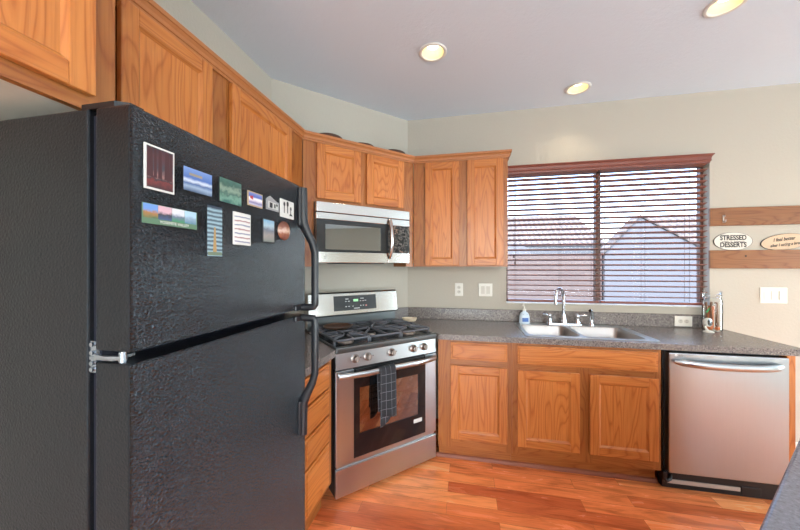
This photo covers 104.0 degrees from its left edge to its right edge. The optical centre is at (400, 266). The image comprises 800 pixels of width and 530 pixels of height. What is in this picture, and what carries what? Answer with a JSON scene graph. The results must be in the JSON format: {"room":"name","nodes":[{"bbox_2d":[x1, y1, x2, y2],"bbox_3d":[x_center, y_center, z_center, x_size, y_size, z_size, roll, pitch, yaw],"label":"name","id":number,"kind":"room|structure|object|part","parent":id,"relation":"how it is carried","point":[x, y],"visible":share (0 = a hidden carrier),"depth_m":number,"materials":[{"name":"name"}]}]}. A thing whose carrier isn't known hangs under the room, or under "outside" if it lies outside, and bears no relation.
{"room":"kitchen","nodes":[
{"label":"kitchen","id":0,"kind":"room"},
{"bbox_2d":[153,0,270,99],"bbox_3d":[-1.520,-0.086,-0.240,0.120,2.960,7.160,0,0,12],"label":"wall","id":1,"kind":"structure","parent":0,"point":[185,12],"depth_m":1.77,"materials":[{"name":"beige paint"}]},
{"bbox_2d":[0,0,114,120],"bbox_3d":[-1.093,-0.799,0.354,0.467,0.815,1.095,0,0,12],"label":"upper cabinet","id":2,"kind":"object","parent":1,"relation":"attached to","point":[57,56],"visible":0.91,"depth_m":0.73,"materials":[{"name":"brown wood"}]},
{"bbox_3d":[-0.829,-0.807,0.548,0.006,0.651,0.385,0,0,12],"label":"panel","id":3,"kind":"part","parent":2,"relation":"part of","materials":[{"name":"brown wood"}]},
{"bbox_3d":[-1.113,-0.399,0.358,0.422,0.008,1.055,0,0,12],"label":"panel","id":4,"kind":"part","parent":2,"relation":"part of","materials":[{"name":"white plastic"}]},
{"bbox_3d":[-0.825,-0.807,0.547,0.020,0.759,0.493,0,0,12],"label":"door","id":5,"kind":"part","parent":2,"relation":"part of","materials":[{"name":"brown wood"}]},
{"bbox_2d":[115,0,225,149],"bbox_3d":[-0.989,-0.637,1.217,0.322,0.462,0.499,0,0,12],"label":"upper cabinet","id":6,"kind":"object","parent":1,"relation":"attached to","point":[155,72],"visible":0.42,"depth_m":1.13,"materials":[{"name":"brown wood"}]},
{"bbox_3d":[-0.851,-0.634,1.157,0.006,0.327,0.255,0,0,12],"label":"panel","id":7,"kind":"part","parent":6,"relation":"part of","materials":[{"name":"brown wood"}]},
{"bbox_2d":[226,80,301,186],"bbox_3d":[-0.869,-0.434,1.795,0.322,0.868,0.676,0,0,12],"label":"upper cabinet","id":8,"kind":"object","parent":1,"relation":"attached to","point":[254,134],"visible":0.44,"depth_m":1.66,"materials":[{"name":"brown wood"}]},
{"bbox_3d":[-0.740,-0.431,1.694,0.006,0.733,0.399,0,0,12],"label":"panel","id":9,"kind":"part","parent":8,"relation":"part of","materials":[{"name":"brown wood"}]},
{"bbox_2d":[271,78,407,313],"bbox_3d":[-0.439,-0.086,2.596,0.848,2.960,0.848,0,0,12],"label":"wall","id":10,"kind":"structure","parent":0,"point":[313,111],"depth_m":2.60,"materials":[{"name":"beige paint"}]},
{"bbox_2d":[302,139,412,266],"bbox_3d":[-0.352,-0.434,2.465,0.912,0.868,0.308,0,0,-33],"label":"upper cabinet","id":11,"kind":"object","parent":10,"relation":"attached to","point":[332,174],"visible":0.89,"depth_m":2.29,"materials":[{"name":"brown wood"}]},
{"bbox_2d":[320,133,341,138],"bbox_3d":[-0.544,-0.926,2.347,0.232,0.114,0.232,0,0,12],"label":"round basket","id":12,"kind":"object","parent":11,"relation":"on","point":[329,134],"visible":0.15,"depth_m":2.25,"materials":[{"name":"brown wicker"}]},
{"bbox_3d":[-0.440,-0.661,2.235,0.331,0.380,0.020,0,0,-33],"label":"door","id":13,"kind":"part","parent":11,"relation":"part of","materials":[{"name":"brown wood"}]},
{"bbox_3d":[-0.442,-0.661,2.238,0.223,0.272,0.006,0,0,-33],"label":"panel","id":14,"kind":"part","parent":11,"relation":"part of","materials":[{"name":"brown wood"}]},
{"bbox_2d":[314,201,409,263],"bbox_3d":[-0.329,-0.232,2.422,0.758,0.421,0.403,0,0,-33],"label":"microwave oven","id":15,"kind":"object","parent":11,"relation":"attached to","point":[343,233],"visible":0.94,"depth_m":2.27,"materials":[{"name":"metal"}]},
{"bbox_3d":[-0.341,-0.198,2.258,0.557,0.341,0.037,0,0,-33],"label":"door","id":16,"kind":"part","parent":15,"relation":"part of","materials":[{"name":"metal"}]},
{"bbox_3d":[-0.258,-0.404,2.314,0.758,0.073,0.039,0,0,-33],"label":"vent panel","id":17,"kind":"part","parent":15,"relation":"part of","materials":[{"name":"metal"}]},
{"bbox_3d":[-0.076,-0.212,2.382,0.029,0.311,0.058,0,0,-33],"label":"handle","id":18,"kind":"part","parent":15,"relation":"part of","materials":[{"name":"metal"}]},
{"bbox_3d":[-0.023,-0.213,2.466,0.198,0.211,0.037,0,0,-33],"label":"control panel","id":19,"kind":"part","parent":15,"relation":"part of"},
{"bbox_3d":[-0.120,-0.661,2.445,0.335,0.380,0.020,0,0,-33],"label":"door","id":20,"kind":"part","parent":11,"relation":"part of","materials":[{"name":"brown wood"}]},
{"bbox_3d":[-0.122,-0.661,2.448,0.227,0.272,0.007,0,0,-33],"label":"panel","id":21,"kind":"part","parent":11,"relation":"part of","materials":[{"name":"brown wood"}]},
{"bbox_2d":[388,149,404,153],"bbox_3d":[-0.068,-0.925,2.660,0.232,0.112,0.232,0,0,12],"label":"round basket","id":22,"kind":"object","parent":11,"relation":"on","point":[395,150],"visible":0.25,"depth_m":2.56,"materials":[{"name":"brown wicker"}]},
{"bbox_2d":[191,0,799,120],"bbox_3d":[2.928,-1.366,-1.201,9.220,0.001,7.280,0,0,12],"label":"ceiling","id":23,"kind":"structure","parent":0,"point":[502,55],"depth_m":1.96,"materials":[{"name":"paint"}]},
{"bbox_2d":[419,42,446,61],"bbox_3d":[0.204,-1.429,1.989,0.178,0.145,0.178,0,0,12],"label":"recessed light","id":24,"kind":"object","parent":23,"relation":"in","point":[433,51],"visible":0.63,"depth_m":2.03,"materials":[{"name":"beige"}]},
{"bbox_3d":[0.204,-1.446,1.989,0.078,0.101,0.078,0,0,12],"label":"bulb","id":25,"kind":"part","parent":24,"relation":"part of","materials":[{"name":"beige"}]},
{"bbox_2d":[565,81,591,94],"bbox_3d":[1.354,-1.429,2.389,0.178,0.145,0.178,0,0,12],"label":"recessed light","id":26,"kind":"object","parent":23,"relation":"in","point":[577,88],"visible":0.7,"depth_m":2.42,"materials":[{"name":"beige"}]},
{"bbox_2d":[702,0,747,17],"bbox_3d":[1.689,-1.429,1.623,0.178,0.145,0.178,0,0,12],"label":"recessed light","id":27,"kind":"object","parent":23,"relation":"in","point":[716,8],"visible":0.99,"depth_m":1.67,"materials":[{"name":"beige"}]},
{"bbox_2d":[508,246,530,253],"bbox_3d":[4.200,0.274,13.899,2.750,2.480,1.230,0,0,12],"label":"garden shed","id":28,"kind":"object","parent":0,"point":[509,247],"visible":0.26,"depth_m":13.15,"materials":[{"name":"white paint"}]},
{"bbox_2d":[308,418,771,529],"bbox_3d":[1.113,1.424,0.885,4.820,0.060,3.930,0,0,12],"label":"floor","id":29,"kind":"structure","parent":0,"point":[436,493],"depth_m":1.82,"materials":[{"name":"brown wood"}]},
{"bbox_2d":[0,101,318,529],"bbox_3d":[-0.766,0.520,1.053,0.732,1.739,0.724,0,0,12],"label":"refrigerator","id":30,"kind":"object","parent":29,"relation":"on","point":[149,380],"visible":1,"depth_m":0.71,"materials":[{"name":"black metal"}]},
{"bbox_2d":[143,142,173,194],"bbox_3d":[-0.544,-0.219,0.704,0.004,0.099,0.071,0,0,12],"label":"magnet","id":31,"kind":"object","parent":30,"relation":"attached to","point":[158,163],"visible":1,"depth_m":0.70},
{"bbox_2d":[141,202,196,229],"bbox_3d":[-0.538,-0.116,0.732,0.005,0.044,0.139,0,0,12],"label":"magnet","id":32,"kind":"object","parent":30,"relation":"attached to","point":[150,213],"visible":1,"depth_m":0.72},
{"bbox_2d":[183,166,211,196],"bbox_3d":[-0.523,-0.218,0.805,0.004,0.058,0.086,0,0,12],"label":"magnet","id":33,"kind":"object","parent":30,"relation":"attached to","point":[196,181],"visible":1,"depth_m":0.80},
{"bbox_3d":[-0.531,0.750,1.007,0.093,1.093,0.720,0,0,12],"label":"door","id":34,"kind":"part","parent":30,"relation":"part of","materials":[{"name":"black metal"}]},
{"bbox_3d":[-0.531,-0.080,1.007,0.093,0.517,0.720,0,0,12],"label":"freezer door","id":35,"kind":"part","parent":30,"relation":"part of","materials":[{"name":"black metal"}]},
{"bbox_2d":[206,204,221,255],"bbox_3d":[-0.512,-0.098,0.858,0.004,0.137,0.051,0,0,12],"label":"magnet","id":36,"kind":"object","parent":30,"relation":"attached to","point":[213,213],"visible":1,"depth_m":0.85},
{"bbox_2d":[219,177,240,205],"bbox_3d":[-0.500,-0.218,0.917,0.004,0.068,0.086,0,0,12],"label":"magnet","id":37,"kind":"object","parent":30,"relation":"attached to","point":[229,191],"visible":1,"depth_m":0.91},
{"bbox_2d":[233,211,250,245],"bbox_3d":[-0.490,-0.116,0.964,0.004,0.099,0.076,0,0,12],"label":"magnet","id":38,"kind":"object","parent":30,"relation":"attached to","point":[241,222],"visible":1,"depth_m":0.96},
{"bbox_2d":[247,190,262,208],"bbox_3d":[-0.477,-0.219,1.024,0.004,0.047,0.074,0,0,12],"label":"magnet","id":39,"kind":"object","parent":30,"relation":"attached to","point":[254,199],"visible":1,"depth_m":1.02,"materials":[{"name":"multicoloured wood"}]},
{"bbox_2d":[249,192,261,206],"bbox_3d":[-0.476,-0.219,1.024,0.001,0.038,0.065,0,0,12],"label":"picture","id":40,"kind":"object","parent":39,"relation":"attached to","point":[255,199],"depth_m":1.02},
{"bbox_2d":[262,218,274,243],"bbox_3d":[-0.463,-0.124,1.093,0.004,0.083,0.067,0,0,12],"label":"magnet","id":41,"kind":"object","parent":30,"relation":"attached to","point":[268,226],"visible":1,"depth_m":1.09},
{"bbox_2d":[264,219,273,241],"bbox_3d":[-0.462,-0.124,1.093,0.001,0.075,0.060,0,0,12],"label":"picture","id":42,"kind":"object","parent":41,"relation":"attached to","point":[268,224],"depth_m":1.09},
{"bbox_2d":[266,196,278,211],"bbox_3d":[-0.458,-0.225,1.116,0.005,0.049,0.072,0,0,12],"label":"magnet","id":43,"kind":"object","parent":30,"relation":"attached to","point":[271,204],"visible":1,"depth_m":1.11,"materials":[{"name":"grey metal"}]},
{"bbox_2d":[268,201,277,209],"bbox_3d":[-0.456,-0.218,1.117,0.001,0.024,0.058,0,0,12],"label":"picture","id":44,"kind":"object","parent":43,"relation":"attached to","point":[272,205],"depth_m":1.11},
{"bbox_2d":[278,221,289,240],"bbox_3d":[-0.441,-0.136,1.183,0.012,0.074,0.074,0,0,12],"label":"magnet","id":45,"kind":"object","parent":30,"relation":"attached to","point":[283,227],"visible":1,"depth_m":1.17},
{"bbox_2d":[280,198,293,219],"bbox_3d":[-0.440,-0.221,1.207,0.004,0.068,0.093,0,0,12],"label":"magnet","id":46,"kind":"object","parent":30,"relation":"attached to","point":[286,207],"visible":1,"depth_m":1.20},
{"bbox_3d":[-0.396,0.448,1.302,0.098,0.498,0.060,0,0,-23],"label":"handle","id":47,"kind":"part","parent":30,"relation":"part of","materials":[{"name":"black plastic"}]},
{"bbox_3d":[-0.396,-0.072,1.302,0.098,0.510,0.060,0,0,-23],"label":"handle","id":48,"kind":"part","parent":30,"relation":"part of","materials":[{"name":"black plastic"}]},
{"bbox_2d":[305,360,330,529],"bbox_3d":[-0.720,0.957,1.692,0.623,0.874,0.338,0,0,12],"label":"base cabinet","id":49,"kind":"object","parent":29,"relation":"on","point":[318,437],"visible":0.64,"depth_m":1.61,"materials":[{"name":"brown wood"}]},
{"bbox_3d":[-0.429,1.095,1.610,0.020,0.226,0.271,0,0,12],"label":"drawer","id":50,"kind":"part","parent":49,"relation":"part of","materials":[{"name":"brown wood"}]},
{"bbox_3d":[-0.429,0.899,1.610,0.020,0.142,0.271,0,0,12],"label":"drawer","id":51,"kind":"part","parent":49,"relation":"part of","materials":[{"name":"brown wood"}]},
{"bbox_3d":[-0.429,0.748,1.610,0.020,0.136,0.271,0,0,12],"label":"drawer","id":52,"kind":"part","parent":49,"relation":"part of","materials":[{"name":"brown wood"}]},
{"bbox_3d":[-0.429,0.602,1.610,0.020,0.132,0.271,0,0,12],"label":"drawer","id":53,"kind":"part","parent":49,"relation":"part of","materials":[{"name":"brown wood"}]},
{"bbox_2d":[305,332,334,376],"bbox_3d":[-0.677,0.446,1.933,0.646,0.141,0.838,0,0,12],"label":"countertop","id":54,"kind":"structure","parent":49,"relation":"on","point":[326,353],"depth_m":1.73,"materials":[{"name":"stone"}]},
{"bbox_2d":[304,289,436,498],"bbox_3d":[-0.225,0.795,2.278,0.758,1.197,0.707,0,0,-33],"label":"gas range","id":55,"kind":"object","parent":29,"relation":"on","point":[363,453],"visible":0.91,"depth_m":2.05,"materials":[{"name":"metal"}]},
{"bbox_2d":[323,323,351,329],"bbox_3d":[-0.454,0.430,2.245,0.208,0.017,0.208,0,0,12],"label":"pan","id":56,"kind":"object","parent":55,"relation":"on","point":[333,326],"visible":1,"depth_m":2.27,"materials":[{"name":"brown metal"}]},
{"bbox_3d":[-0.360,0.482,2.038,0.105,0.013,0.105,0,0,-33],"label":"burner","id":57,"kind":"part","parent":55,"relation":"part of","materials":[{"name":"metal"}]},
{"bbox_3d":[-0.268,0.557,1.883,0.052,0.052,0.039,0,0,-33],"label":"knob","id":58,"kind":"part","parent":55,"relation":"part of","materials":[{"name":"metal"}]},
{"bbox_3d":[-0.197,0.557,1.929,0.052,0.052,0.039,0,0,-33],"label":"knob","id":59,"kind":"part","parent":55,"relation":"part of","materials":[{"name":"metal"}]},
{"bbox_2d":[308,323,436,354],"bbox_3d":[-0.212,0.496,2.259,0.758,0.036,0.556,0,0,-33],"label":"cooktop","id":60,"kind":"object","parent":55,"relation":"in","point":[352,347],"depth_m":2.07,"materials":[{"name":"metal"}]},
{"bbox_3d":[-0.074,0.562,2.048,0.758,0.093,0.036,0,0,-33],"label":"knob panel","id":61,"kind":"part","parent":55,"relation":"part of","materials":[{"name":"metal"}]},
{"bbox_3d":[-0.071,0.898,2.043,0.758,0.559,0.024,0,0,-33],"label":"oven door","id":62,"kind":"part","parent":55,"relation":"part of","materials":[{"name":"metal"}]},
{"bbox_3d":[-0.070,1.273,2.042,0.758,0.182,0.021,0,0,-33],"label":"storage drawer","id":63,"kind":"part","parent":55,"relation":"part of","materials":[{"name":"metal"}]},
{"bbox_2d":[377,364,396,427],"bbox_3d":[-0.087,0.802,1.954,0.119,0.368,0.064,0,0,-33],"label":"dish towel","id":64,"kind":"object","parent":55,"relation":"hanging from","point":[386,380],"visible":1,"depth_m":1.94,"materials":[{"name":"grey fabric"}]},
{"bbox_3d":[-0.049,0.644,2.010,0.730,0.041,0.065,0,0,-33],"label":"door handle","id":65,"kind":"part","parent":55,"relation":"part of","materials":[{"name":"metal"}]},
{"bbox_3d":[-0.051,0.557,2.025,0.052,0.052,0.039,0,0,-33],"label":"knob","id":66,"kind":"part","parent":55,"relation":"part of","materials":[{"name":"metal"}]},
{"bbox_3d":[0.094,0.557,2.120,0.052,0.052,0.039,0,0,-33],"label":"knob","id":67,"kind":"part","parent":55,"relation":"part of","materials":[{"name":"metal"}]},
{"bbox_3d":[0.169,0.557,2.170,0.052,0.052,0.039,0,0,-33],"label":"knob","id":68,"kind":"part","parent":55,"relation":"part of","materials":[{"name":"metal"}]},
{"bbox_2d":[438,339,511,459],"bbox_3d":[0.574,0.957,2.481,0.504,0.874,0.623,0,0,12],"label":"base cabinet","id":69,"kind":"object","parent":29,"relation":"on","point":[475,377],"visible":0.97,"depth_m":2.19,"materials":[{"name":"brown wood"}]},
{"bbox_3d":[0.542,0.957,2.183,0.277,0.412,0.006,0,0,12],"label":"panel","id":70,"kind":"part","parent":69,"relation":"part of","materials":[{"name":"brown wood"}]},
{"bbox_3d":[0.541,0.595,2.180,0.385,0.122,0.020,0,0,12],"label":"drawer","id":71,"kind":"part","parent":69,"relation":"part of","materials":[{"name":"brown wood"}]},
{"bbox_3d":[0.541,0.957,2.180,0.385,0.520,0.020,0,0,12],"label":"door","id":72,"kind":"part","parent":69,"relation":"part of","materials":[{"name":"brown wood"}]},
{"bbox_2d":[511,343,660,477],"bbox_3d":[1.258,0.957,2.339,0.890,0.874,0.623,0,0,12],"label":"base cabinet","id":73,"kind":"object","parent":29,"relation":"on","point":[580,407],"visible":0.98,"depth_m":2.04,"materials":[{"name":"brown wood"}]},
{"bbox_2d":[436,452,657,483],"bbox_3d":[0.954,1.381,2.160,1.432,0.026,0.016,0,0,12],"label":"trim","id":74,"kind":"structure","parent":73,"relation":"attached to","point":[438,454],"depth_m":2.14,"materials":[{"name":"brown wood"}]},
{"bbox_3d":[0.982,0.961,2.089,0.387,0.521,0.020,0,0,12],"label":"door","id":75,"kind":"part","parent":73,"relation":"part of","materials":[{"name":"brown wood"}]},
{"bbox_3d":[0.982,0.961,2.092,0.279,0.413,0.006,0,0,12],"label":"panel","id":76,"kind":"part","parent":73,"relation":"part of","materials":[{"name":"brown wood"}]},
{"bbox_2d":[395,307,799,355],"bbox_3d":[1.132,0.446,2.372,2.610,0.141,0.646,0,0,12],"label":"countertop","id":77,"kind":"structure","parent":73,"relation":"on","point":[464,324],"depth_m":2.31,"materials":[{"name":"stone"}]},
{"bbox_2d":[402,317,416,321],"bbox_3d":[0.075,0.461,2.729,0.132,0.033,0.084,0,0,2],"label":"spoon rest","id":78,"kind":"object","parent":77,"relation":"on","point":[409,319],"visible":0.94,"depth_m":2.70,"materials":[{"name":"beige ceramic"}]},
{"bbox_2d":[542,288,586,325],"bbox_3d":[1.329,0.321,2.552,0.312,0.306,0.153,0,0,-11],"label":"kitchen faucet","id":79,"kind":"object","parent":77,"relation":"on","point":[563,321],"visible":1,"depth_m":2.54,"materials":[{"name":"silver metal"}]},
{"bbox_3d":[1.210,0.423,2.585,0.084,0.081,0.044,0,0,12],"label":"handle","id":80,"kind":"part","parent":79,"relation":"part of","materials":[{"name":"silver metal"}]},
{"bbox_3d":[1.277,0.316,2.522,0.186,0.296,0.051,0,0,-35],"label":"spout","id":81,"kind":"part","parent":79,"relation":"part of","materials":[{"name":"silver metal"}]},
{"bbox_3d":[1.332,0.468,2.560,0.270,0.012,0.056,0,0,12],"label":"plate","id":82,"kind":"part","parent":79,"relation":"part of","materials":[{"name":"silver metal"}]},
{"bbox_3d":[1.454,0.423,2.534,0.084,0.081,0.044,0,0,12],"label":"handle","id":83,"kind":"part","parent":79,"relation":"part of","materials":[{"name":"silver metal"}]},
{"bbox_2d":[515,322,659,341],"bbox_3d":[1.316,0.562,2.334,0.818,0.175,0.548,0,0,12],"label":"double sink","id":84,"kind":"object","parent":77,"relation":"in","point":[605,332],"visible":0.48,"depth_m":2.45,"materials":[{"name":"metal"}]},
{"bbox_2d":[519,304,529,323],"bbox_3d":[1.035,0.391,2.621,0.088,0.165,0.060,0,0,2],"label":"soap bottle","id":85,"kind":"object","parent":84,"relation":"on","point":[524,318],"visible":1,"depth_m":2.60,"materials":[{"name":"white plastic"}]},
{"bbox_3d":[1.101,0.562,2.343,0.336,0.175,0.390,0,0,12],"label":"bowl","id":86,"kind":"part","parent":84,"relation":"part of","materials":[{"name":"metal"}]},
{"bbox_2d":[588,309,593,325],"bbox_3d":[1.524,0.406,2.507,0.041,0.135,0.074,0,0,42],"label":"sprayer","id":87,"kind":"object","parent":84,"relation":"on","point":[591,313],"visible":1,"depth_m":2.50,"materials":[{"name":"silver metal"}]},
{"bbox_3d":[1.470,0.562,2.266,0.366,0.175,0.410,0,0,12],"label":"bowl","id":88,"kind":"part","parent":84,"relation":"part of","materials":[{"name":"metal"}]},
{"bbox_2d":[674,316,691,326],"bbox_3d":[2.218,0.429,2.454,0.120,0.080,0.009,0,0,12],"label":"power outlet","id":89,"kind":"object","parent":77,"relation":"attached to","point":[678,320],"visible":1,"depth_m":2.45,"materials":[{"name":"white plastic"}]},
{"bbox_2d":[678,319,688,322],"bbox_3d":[2.217,0.429,2.451,0.072,0.032,0.003,0,0,12],"label":"receptacle","id":90,"kind":"object","parent":89,"relation":"attached to","point":[679,320],"depth_m":2.45,"materials":[{"name":"beige plastic"}]},
{"bbox_2d":[702,318,714,332],"bbox_3d":[2.244,0.426,2.281,0.064,0.103,0.066,0,0,-13],"label":"camera","id":91,"kind":"object","parent":77,"relation":"on","point":[708,322],"visible":1,"depth_m":2.27,"materials":[{"name":"white plastic"}]},
{"bbox_2d":[702,290,722,331],"bbox_3d":[2.338,0.329,2.347,0.114,0.297,0.114,0,0,42],"label":"glass jar","id":92,"kind":"object","parent":77,"relation":"on","point":[709,295],"visible":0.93,"depth_m":2.33,"materials":[{"name":"clear glass"}]},
{"bbox_2d":[705,302,706,317],"bbox_3d":[2.307,0.356,2.361,0.021,0.178,0.011,0,0,-29],"label":"cinnamon stick","id":93,"kind":"object","parent":92,"relation":"in","point":[705,302],"visible":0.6,"depth_m":2.36,"materials":[{"name":"brown food"}]},
{"bbox_3d":[2.337,0.201,2.347,0.106,0.041,0.106,0,0,12],"label":"glass lid","id":94,"kind":"part","parent":92,"relation":"part of","materials":[{"name":"clear glass"}]},
{"bbox_2d":[715,303,717,326],"bbox_3d":[2.337,0.356,2.314,0.016,0.178,0.012,0,0,18],"label":"cinnamon stick","id":95,"kind":"object","parent":92,"relation":"in","point":[716,308],"visible":1,"depth_m":2.31,"materials":[{"name":"brown food"}]},
{"bbox_3d":[1.422,0.961,2.001,0.283,0.413,0.006,0,0,12],"label":"panel","id":96,"kind":"part","parent":73,"relation":"part of","materials":[{"name":"brown wood"}]},
{"bbox_3d":[1.421,0.961,1.998,0.391,0.521,0.020,0,0,12],"label":"door","id":97,"kind":"part","parent":73,"relation":"part of","materials":[{"name":"brown wood"}]},
{"bbox_2d":[657,350,788,499],"bbox_3d":[1.997,0.959,2.139,0.635,0.870,0.656,0,0,12],"label":"dishwasher","id":98,"kind":"object","parent":29,"relation":"on","point":[725,416],"visible":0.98,"depth_m":1.88,"materials":[{"name":"silver metal"}]},
{"bbox_3d":[1.966,1.338,1.922,0.607,0.112,0.022,0,0,12],"label":"toe panel","id":99,"kind":"part","parent":98,"relation":"part of","materials":[{"name":"black plastic"}]},
{"bbox_3d":[1.945,0.589,1.846,0.551,0.052,0.061,0,0,12],"label":"handle","id":100,"kind":"part","parent":98,"relation":"part of","materials":[{"name":"metal"}]},
{"bbox_2d":[759,439,799,529],"bbox_3d":[1.261,0.936,0.403,1.750,0.915,0.950,0,0,-33],"label":"countertop","id":101,"kind":"structure","parent":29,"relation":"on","point":[783,513],"depth_m":0.63,"materials":[{"name":"stone"}]},
{"bbox_2d":[779,355,795,461],"bbox_3d":[2.348,0.957,2.130,0.042,0.874,0.612,0,0,12],"label":"cabinet end panel","id":102,"kind":"object","parent":29,"relation":"on","point":[792,359],"visible":0.03,"depth_m":1.83,"materials":[{"name":"brown wood"}]},
{"bbox_2d":[508,256,601,299],"bbox_3d":[1.052,0.541,12.013,11.950,1.945,0.200,0,0,12],"label":"fence","id":103,"kind":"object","parent":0,"point":[509,257],"depth_m":11.03,"materials":[{"name":"grey wood"}]},
{"bbox_2d":[408,83,799,441],"bbox_3d":[3.653,-0.086,2.254,9.000,2.960,0.140,0,0,12],"label":"wall","id":104,"kind":"structure","parent":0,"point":[753,134],"depth_m":2.48,"materials":[{"name":"beige paint"}]},
{"bbox_2d":[455,283,462,295],"bbox_3d":[0.524,0.207,2.825,0.072,0.116,0.009,0,0,12],"label":"power outlet","id":105,"kind":"object","parent":104,"relation":"attached to","point":[458,286],"visible":1,"depth_m":2.82,"materials":[{"name":"white plastic"}]},
{"bbox_2d":[414,158,507,266],"bbox_3d":[0.501,-0.434,2.666,0.747,0.868,0.322,0,0,12],"label":"upper cabinet","id":106,"kind":"object","parent":104,"relation":"attached to","point":[461,207],"visible":1,"depth_m":2.52,"materials":[{"name":"brown wood"}]},
{"bbox_2d":[128,0,511,163],"bbox_3d":[-0.155,-0.883,2.041,2.557,0.054,0.744,0,0,-40],"label":"crown molding","id":107,"kind":"structure","parent":106,"relation":"attached to","point":[150,8],"depth_m":1.71,"materials":[{"name":"brown wood"}]},
{"bbox_3d":[0.333,-0.431,2.546,0.274,0.841,0.020,0,0,12],"label":"door","id":108,"kind":"part","parent":106,"relation":"part of","materials":[{"name":"brown wood"}]},
{"bbox_3d":[0.334,-0.431,2.550,0.166,0.733,0.006,0,0,12],"label":"panel","id":109,"kind":"part","parent":106,"relation":"part of","materials":[{"name":"brown wood"}]},
{"bbox_3d":[0.666,-0.431,2.482,0.170,0.733,0.006,0,0,12],"label":"panel","id":110,"kind":"part","parent":106,"relation":"part of","materials":[{"name":"brown wood"}]},
{"bbox_3d":[0.665,-0.431,2.478,0.278,0.841,0.020,0,0,12],"label":"door","id":111,"kind":"part","parent":106,"relation":"part of","materials":[{"name":"brown wood"}]},
{"bbox_2d":[479,283,491,296],"bbox_3d":[0.751,0.207,2.778,0.118,0.116,0.008,0,0,12],"label":"light switch","id":112,"kind":"object","parent":104,"relation":"attached to","point":[485,289],"visible":1,"depth_m":2.77,"materials":[{"name":"white plastic"}]},
{"bbox_2d":[395,307,704,327],"bbox_3d":[1.139,0.427,2.619,2.523,0.103,0.160,0,0,12],"label":"backsplash","id":113,"kind":"structure","parent":104,"relation":"attached to","point":[600,318],"depth_m":2.66,"materials":[{"name":"stone"}]},
{"bbox_2d":[507,169,598,302],"bbox_3d":[1.274,-0.272,2.638,0.709,1.142,0.069,0,0,12],"label":"window blind","id":114,"kind":"object","parent":104,"relation":"attached to","point":[595,170],"visible":0.88,"depth_m":2.64,"materials":[{"name":"brown wood"}]},
{"bbox_3d":[1.275,0.289,2.644,0.709,0.020,0.052,0,0,12],"label":"rail","id":115,"kind":"part","parent":114,"relation":"part of","materials":[{"name":"brown wood"}]},
{"bbox_2d":[506,167,707,307],"bbox_3d":[1.679,-0.251,2.645,1.515,1.141,0.114,0,0,12],"label":"window","id":116,"kind":"structure","parent":104,"relation":"attached to","point":[698,295],"depth_m":2.65,"materials":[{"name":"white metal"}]},
{"bbox_3d":[1.675,0.315,2.625,1.513,0.009,0.074,0,0,12],"label":"sill","id":117,"kind":"part","parent":116,"relation":"part of","materials":[{"name":"white paint"}]},
{"bbox_2d":[508,153,714,173],"bbox_3d":[1.636,-0.825,2.553,1.515,0.066,0.087,0,0,12],"label":"blind valance","id":118,"kind":"object","parent":104,"relation":"attached to","point":[707,157],"visible":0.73,"depth_m":2.51,"materials":[{"name":"brown wood"}]},
{"bbox_2d":[598,163,707,305],"bbox_3d":[1.993,-0.272,2.495,0.740,1.142,0.058,0,0,12],"label":"window blind","id":119,"kind":"object","parent":104,"relation":"attached to","point":[684,171],"visible":0.93,"depth_m":2.48,"materials":[{"name":"brown wood"}]},
{"bbox_3d":[1.993,0.289,2.495,0.740,0.020,0.052,0,0,12],"label":"rail","id":120,"kind":"part","parent":119,"relation":"part of","materials":[{"name":"brown wood"}]},
{"bbox_3d":[2.237,-0.244,2.445,0.002,1.055,0.058,0,0,12],"label":"ladder cord","id":121,"kind":"part","parent":119,"relation":"part of","materials":[{"name":"fabric"}]},
{"bbox_2d":[713,232,752,249],"bbox_3d":[2.551,-0.195,2.402,0.252,0.137,0.007,0,0,12],"label":"oval sign","id":122,"kind":"object","parent":104,"relation":"attached to","point":[732,240],"visible":1,"depth_m":2.40,"materials":[{"name":"white"}]},
{"bbox_2d":[708,205,799,225],"bbox_3d":[3.063,-0.384,2.280,1.365,0.138,0.046,0,0,12],"label":"plank","id":123,"kind":"object","parent":104,"relation":"attached to","point":[766,215],"visible":1,"depth_m":2.36,"materials":[{"name":"brown wood"}]},
{"bbox_2d":[708,250,799,268],"bbox_3d":[3.066,-0.056,2.292,1.365,0.140,0.020,0,0,12],"label":"plank","id":124,"kind":"object","parent":104,"relation":"attached to","point":[767,259],"visible":1,"depth_m":2.36,"materials":[{"name":"brown wood"}]},
{"bbox_2d":[760,287,786,303],"bbox_3d":[2.805,0.217,2.351,0.168,0.120,0.012,0,0,12],"label":"light switch","id":125,"kind":"object","parent":104,"relation":"attached to","point":[767,294],"visible":1,"depth_m":2.35,"materials":[{"name":"white plastic"}]},
{"bbox_2d":[760,233,799,249],"bbox_3d":[2.869,-0.186,2.337,0.298,0.124,0.007,0,0,12],"label":"oval sign","id":126,"kind":"object","parent":104,"relation":"attached to","point":[787,241],"visible":1,"depth_m":2.34,"materials":[{"name":"beige wood"}]},
{"label":"outside","id":127,"kind":"structure","parent":0,"visible":0},
{"bbox_3d":[14.088,1.604,20.599,38.000,0.180,39.700,0,0,12],"label":"trim","id":128,"kind":"structure","parent":127,"visible":0},
{"bbox_2d":[508,215,604,253],"bbox_3d":[5.273,-0.746,19.207,15.300,4.520,6.000,0,0,12],"label":"neighbor house","id":129,"kind":"structure","parent":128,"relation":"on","point":[561,216],"depth_m":16.53,"materials":[{"name":"paint"}]},
{"bbox_2d":[601,215,695,301],"bbox_3d":[12.305,-0.296,12.059,10.030,3.620,4.950,0,0,12],"label":"gabled house","id":130,"kind":"structure","parent":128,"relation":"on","point":[666,289],"depth_m":10.45,"materials":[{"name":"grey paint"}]}
]}

